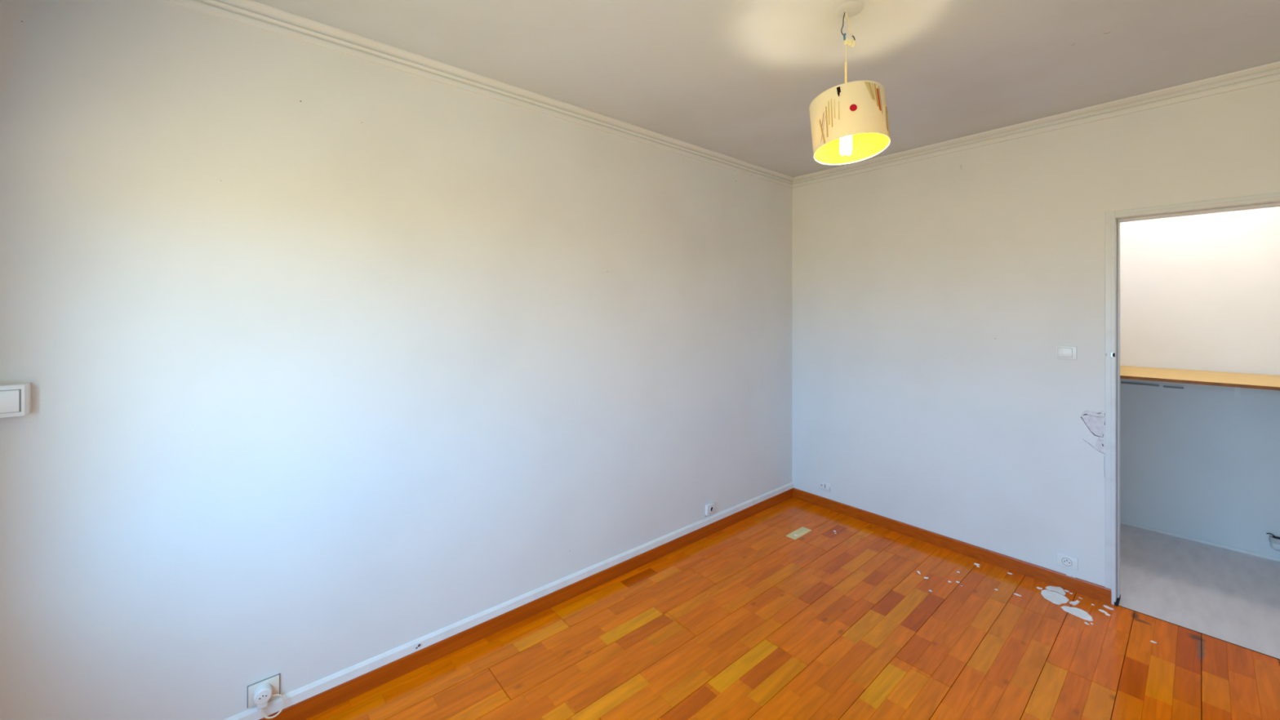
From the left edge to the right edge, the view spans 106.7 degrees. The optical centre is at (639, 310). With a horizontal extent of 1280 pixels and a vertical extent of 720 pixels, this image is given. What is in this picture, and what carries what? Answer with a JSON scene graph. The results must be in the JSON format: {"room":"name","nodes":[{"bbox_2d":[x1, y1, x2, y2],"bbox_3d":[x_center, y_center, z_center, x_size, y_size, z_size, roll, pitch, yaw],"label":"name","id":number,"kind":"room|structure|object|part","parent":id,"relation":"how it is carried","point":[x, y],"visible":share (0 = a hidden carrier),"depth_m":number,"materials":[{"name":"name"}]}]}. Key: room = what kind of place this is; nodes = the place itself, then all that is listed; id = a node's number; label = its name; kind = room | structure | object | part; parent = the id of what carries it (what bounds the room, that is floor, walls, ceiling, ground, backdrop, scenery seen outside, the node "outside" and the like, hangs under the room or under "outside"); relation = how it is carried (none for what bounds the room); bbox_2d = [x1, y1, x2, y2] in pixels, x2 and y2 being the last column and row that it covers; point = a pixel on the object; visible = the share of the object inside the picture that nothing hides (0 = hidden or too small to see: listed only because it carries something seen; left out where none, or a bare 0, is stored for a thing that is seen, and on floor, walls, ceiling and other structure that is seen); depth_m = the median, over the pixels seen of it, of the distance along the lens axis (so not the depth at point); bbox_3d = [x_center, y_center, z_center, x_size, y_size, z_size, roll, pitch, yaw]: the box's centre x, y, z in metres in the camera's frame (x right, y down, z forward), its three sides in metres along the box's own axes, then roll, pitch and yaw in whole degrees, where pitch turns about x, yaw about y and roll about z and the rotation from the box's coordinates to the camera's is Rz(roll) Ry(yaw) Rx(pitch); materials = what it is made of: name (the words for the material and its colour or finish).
{"room":"empty bedroom","nodes":[
{"label":"empty bedroom","id":0,"kind":"room"},
{"bbox_2d":[0,0,791,719],"bbox_3d":[-0.369,0.220,2.553,4.300,2.560,0.139,0,0,-40],"label":"wall","id":1,"kind":"structure","parent":0,"point":[333,362],"depth_m":1.77,"materials":[{"name":"paint"}]},
{"bbox_2d":[0,382,31,417],"bbox_3d":[-1.730,0.244,1.293,0.083,0.085,0.063,0,0,-40],"label":"light switch","id":2,"kind":"object","parent":1,"relation":"attached to","point":[15,399],"visible":1,"depth_m":1.29,"materials":[{"name":"white plastic"}]},
{"bbox_2d":[247,673,279,708],"bbox_3d":[-1.322,1.337,1.673,0.092,0.076,0.011,0,0,-40],"label":"wall socket","id":3,"kind":"object","parent":1,"relation":"attached to","point":[274,680],"visible":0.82,"depth_m":1.67,"materials":[{"name":"beige plastic"}]},
{"bbox_2d":[253,683,284,719],"bbox_3d":[-1.296,1.364,1.663,0.088,0.116,0.035,0,0,-40],"label":"plug","id":4,"kind":"object","parent":1,"relation":"attached to","point":[262,694],"visible":1,"depth_m":1.65,"materials":[{"name":"white plastic"}]},
{"bbox_2d":[257,701,267,710],"bbox_3d":[-1.312,1.360,1.653,0.030,0.032,0.027,0,0,-40],"label":"outlet","id":5,"kind":"object","parent":4,"relation":"attached to","point":[260,704],"depth_m":1.64,"materials":[{"name":"white plastic"}]},
{"bbox_2d":[164,0,793,187],"bbox_3d":[-0.286,-1.024,2.533,4.000,0.072,0.038,0,0,-40],"label":"trim","id":6,"kind":"structure","parent":1,"relation":"attached to","point":[247,12],"depth_m":2.05,"materials":[{"name":"paint"}]},
{"bbox_2d":[223,482,793,719],"bbox_3d":[-0.294,1.403,2.542,4.000,0.042,0.014,0,0,-40],"label":"trim","id":7,"kind":"structure","parent":1,"relation":"attached to","point":[274,705],"depth_m":2.13,"materials":[{"name":"white paint"}]},
{"bbox_2d":[259,488,792,719],"bbox_3d":[-0.294,1.462,2.542,4.000,0.075,0.013,0,0,-40],"label":"baseboard","id":8,"kind":"structure","parent":1,"relation":"attached to","point":[308,708],"depth_m":2.20,"materials":[{"name":"brown wood"}]},
{"bbox_2d":[705,502,715,516],"bbox_3d":[0.471,1.331,3.187,0.088,0.073,0.019,0,0,-40],"label":"wall socket","id":9,"kind":"object","parent":1,"relation":"attached to","point":[709,508],"visible":1,"depth_m":3.17,"materials":[{"name":"white plastic"}]},
{"bbox_2d":[251,0,1279,177],"bbox_3d":[0.682,-1.119,1.313,4.300,0.121,3.390,0,0,-40],"label":"ceiling","id":10,"kind":"structure","parent":0,"point":[738,79],"depth_m":1.95,"materials":[{"name":"paint"}]},
{"bbox_2d":[808,0,890,164],"bbox_3d":[0.729,-0.801,1.664,0.253,0.518,0.266,0,0,-40],"label":"pendant lamp","id":11,"kind":"object","parent":10,"relation":"hanging from","point":[850,124],"visible":1,"depth_m":1.60,"materials":[{"name":"fabric"}]},
{"bbox_2d":[819,118,825,143],"bbox_3d":[0.618,-0.609,1.612,0.001,0.096,0.030,0,0,-22],"label":"print","id":12,"kind":"object","parent":11,"relation":"on","point":[822,121],"depth_m":1.61},
{"bbox_2d":[825,106,828,137],"bbox_3d":[0.627,-0.633,1.595,0.002,0.107,0.013,0,0,-15],"label":"print","id":13,"kind":"object","parent":11,"relation":"on","point":[826,107],"depth_m":1.60},
{"bbox_2d":[827,100,830,124],"bbox_3d":[0.631,-0.661,1.590,0.003,0.083,0.010,0,0,-9],"label":"print","id":14,"kind":"object","parent":11,"relation":"attached to","point":[828,101],"depth_m":1.59},
{"bbox_2d":[831,98,832,127],"bbox_3d":[0.638,-0.658,1.582,0.002,0.098,0.010,0,0,-10],"label":"print","id":15,"kind":"object","parent":11,"relation":"attached to","point":[831,99],"depth_m":1.58},
{"bbox_2d":[836,86,840,93],"bbox_3d":[0.656,-0.727,1.572,0.014,0.026,0.002,0,0,34],"label":"print","id":16,"kind":"object","parent":11,"relation":"attached to","point":[838,88],"depth_m":1.57},
{"bbox_2d":[838,101,839,119],"bbox_3d":[0.656,-0.660,1.567,0.004,0.065,0.005,0,0,31],"label":"print","id":17,"kind":"object","parent":11,"relation":"attached to","point":[838,101],"depth_m":1.57},
{"bbox_3d":[0.729,-0.648,1.664,0.251,0.208,0.264,0,0,-40],"label":"lamp shade","id":18,"kind":"part","parent":11,"relation":"part of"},
{"bbox_3d":[0.737,-1.058,1.675,0.094,0.003,0.094,0,0,-40],"label":"ceiling plate","id":19,"kind":"part","parent":11,"relation":"part of","materials":[{"name":"paint"}]},
{"bbox_2d":[849,104,857,111],"bbox_3d":[0.694,-0.660,1.547,0.023,0.024,0.003,0,0,16],"label":"print","id":20,"kind":"object","parent":11,"relation":"attached to","point":[852,107],"depth_m":1.55},
{"bbox_2d":[864,81,873,100],"bbox_3d":[0.747,-0.716,1.552,0.030,0.063,0.004,0,0,10],"label":"print","id":21,"kind":"object","parent":11,"relation":"attached to","point":[868,86],"depth_m":1.55},
{"bbox_2d":[867,82,874,99],"bbox_3d":[0.755,-0.717,1.553,0.021,0.058,0.004,0,0,16],"label":"print","id":22,"kind":"object","parent":11,"relation":"attached to","point":[870,85],"depth_m":1.55},
{"bbox_2d":[873,83,878,106],"bbox_3d":[0.773,-0.706,1.557,0.007,0.078,0.013,0,0,-40],"label":"print","id":23,"kind":"object","parent":11,"relation":"attached to","point":[875,85],"depth_m":1.56},
{"bbox_2d":[876,88,881,111],"bbox_3d":[0.783,-0.691,1.560,0.010,0.078,0.012,0,0,-40],"label":"print","id":24,"kind":"object","parent":11,"relation":"attached to","point":[878,90],"depth_m":1.56},
{"bbox_2d":[878,85,883,115],"bbox_3d":[0.791,-0.691,1.564,0.004,0.099,0.013,0,0,-35],"label":"print","id":25,"kind":"object","parent":11,"relation":"attached to","point":[880,93],"depth_m":1.56},
{"bbox_2d":[886,111,890,137],"bbox_3d":[0.833,-0.631,1.607,0.076,0.120,0.042,0,0,-40],"label":"print","id":26,"kind":"object","parent":11,"relation":"on","point":[887,123],"depth_m":1.58},
{"bbox_2d":[306,497,1279,719],"bbox_3d":[1.233,1.529,1.780,5.345,0.061,3.150,0,0,-40],"label":"floor","id":27,"kind":"structure","parent":0,"point":[751,619],"depth_m":2.15,"materials":[{"name":"brown wood"}]},
{"bbox_2d":[1040,589,1069,604],"bbox_3d":[2.163,1.497,2.485,0.126,0.006,0.111,0,0,-40],"label":"flake","id":28,"kind":"object","parent":27,"relation":"on","point":[1057,598],"visible":1,"depth_m":2.49,"materials":[{"name":"white paint"}]},
{"bbox_2d":[1045,586,1066,595],"bbox_3d":[2.239,1.497,2.558,0.074,0.006,0.081,0,0,-40],"label":"flake","id":29,"kind":"object","parent":27,"relation":"on","point":[1058,589],"visible":1,"depth_m":2.55,"materials":[{"name":"white paint"}]},
{"bbox_2d":[1069,600,1079,604],"bbox_3d":[2.230,1.497,2.439,0.068,0.005,0.023,0,0,-17],"label":"flake","id":30,"kind":"object","parent":27,"relation":"on","point":[1077,602],"visible":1,"depth_m":2.44,"materials":[{"name":"white paint"}]},
{"bbox_2d":[1061,605,1093,621],"bbox_3d":[2.170,1.497,2.361,0.084,0.006,0.121,0,0,-40],"label":"flake","id":31,"kind":"object","parent":27,"relation":"on","point":[1078,612],"visible":1,"depth_m":2.36,"materials":[{"name":"white paint"}]},
{"bbox_2d":[791,80,1279,586],"bbox_3d":[2.283,0.220,2.670,0.102,2.560,3.150,0,0,-40],"label":"wall","id":32,"kind":"structure","parent":0,"point":[934,299],"depth_m":2.86,"materials":[{"name":"paint"}]},
{"bbox_2d":[818,480,831,491],"bbox_3d":[1.405,1.335,3.620,0.014,0.054,0.094,0,0,-40],"label":"wall socket","id":33,"kind":"object","parent":32,"relation":"attached to","point":[822,485],"visible":1,"depth_m":3.61,"materials":[{"name":"white plastic"}]},
{"bbox_3d":[1.412,1.335,3.604,0.003,0.045,0.046,0,0,-40],"label":"plate","id":34,"kind":"part","parent":33,"relation":"part of","materials":[{"name":"white plastic"}]},
{"bbox_2d":[792,488,1111,604],"bbox_3d":[1.817,1.462,3.135,0.013,0.075,1.838,0,0,-40],"label":"baseboard","id":35,"kind":"structure","parent":32,"relation":"attached to","point":[1098,592],"depth_m":2.91,"materials":[{"name":"brown wood"}]},
{"bbox_2d":[791,61,1279,188],"bbox_3d":[2.231,-1.024,2.626,0.038,0.072,3.150,0,0,-40],"label":"trim","id":36,"kind":"structure","parent":32,"relation":"attached to","point":[1269,73],"depth_m":2.54,"materials":[{"name":"paint"}]},
{"bbox_2d":[1055,345,1076,359],"bbox_3d":[2.299,0.226,2.567,0.012,0.070,0.084,0,0,-40],"label":"light switch","id":37,"kind":"object","parent":32,"relation":"attached to","point":[1061,352],"visible":1,"depth_m":2.56,"materials":[{"name":"white plastic"}]},
{"bbox_2d":[1057,552,1077,571],"bbox_3d":[2.299,1.353,2.562,0.018,0.066,0.084,0,0,-40],"label":"wall socket","id":38,"kind":"object","parent":32,"relation":"attached to","point":[1065,561],"visible":1,"depth_m":2.56,"materials":[{"name":"white plastic"}]},
{"bbox_2d":[1105,192,1279,606],"bbox_3d":[2.727,0.496,2.142,0.120,2.008,0.900,0,0,-40],"label":"door frame","id":39,"kind":"structure","parent":32,"relation":"in","point":[1113,219],"depth_m":2.43,"materials":[{"name":"paint"}]},
{"bbox_3d":[2.701,-0.491,2.097,0.006,0.033,0.865,0,0,-40],"label":"head casing","id":40,"kind":"part","parent":39,"relation":"part of","materials":[{"name":"paint"}]},
{"bbox_2d":[1120,206,1279,557],"bbox_3d":[3.746,0.220,3.025,0.100,2.560,1.800,0,0,-40],"label":"wall","id":41,"kind":"structure","parent":0,"point":[1198,292],"depth_m":3.08,"materials":[{"name":"paint"}]},
{"bbox_2d":[1120,365,1279,396],"bbox_3d":[3.464,0.461,2.721,0.725,0.145,1.696,0,0,-40],"label":"shelf","id":42,"kind":"object","parent":41,"relation":"attached to","point":[1237,380],"depth_m":2.79,"materials":[{"name":"brown wood"}]},
{"bbox_3d":[3.724,0.473,2.966,0.006,0.120,0.022,0,0,-40],"label":"bracket leg","id":43,"kind":"part","parent":42,"relation":"part of","materials":[{"name":"white paint"}]},
{"bbox_2d":[1120,520,1279,561],"bbox_3d":[3.738,1.490,2.953,0.006,0.020,1.700,0,0,-40],"label":"trim","id":44,"kind":"structure","parent":41,"relation":"attached to","point":[1176,535],"depth_m":3.07,"materials":[{"name":"white paint"}]},
{"bbox_2d":[1265,533,1279,551],"bbox_3d":[3.780,1.384,2.818,0.117,0.111,0.090,0,0,-40],"label":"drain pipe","id":45,"kind":"object","parent":41,"relation":"attached to","point":[1273,541],"visible":1,"depth_m":2.81,"materials":[{"name":"white plastic"}]}
]}

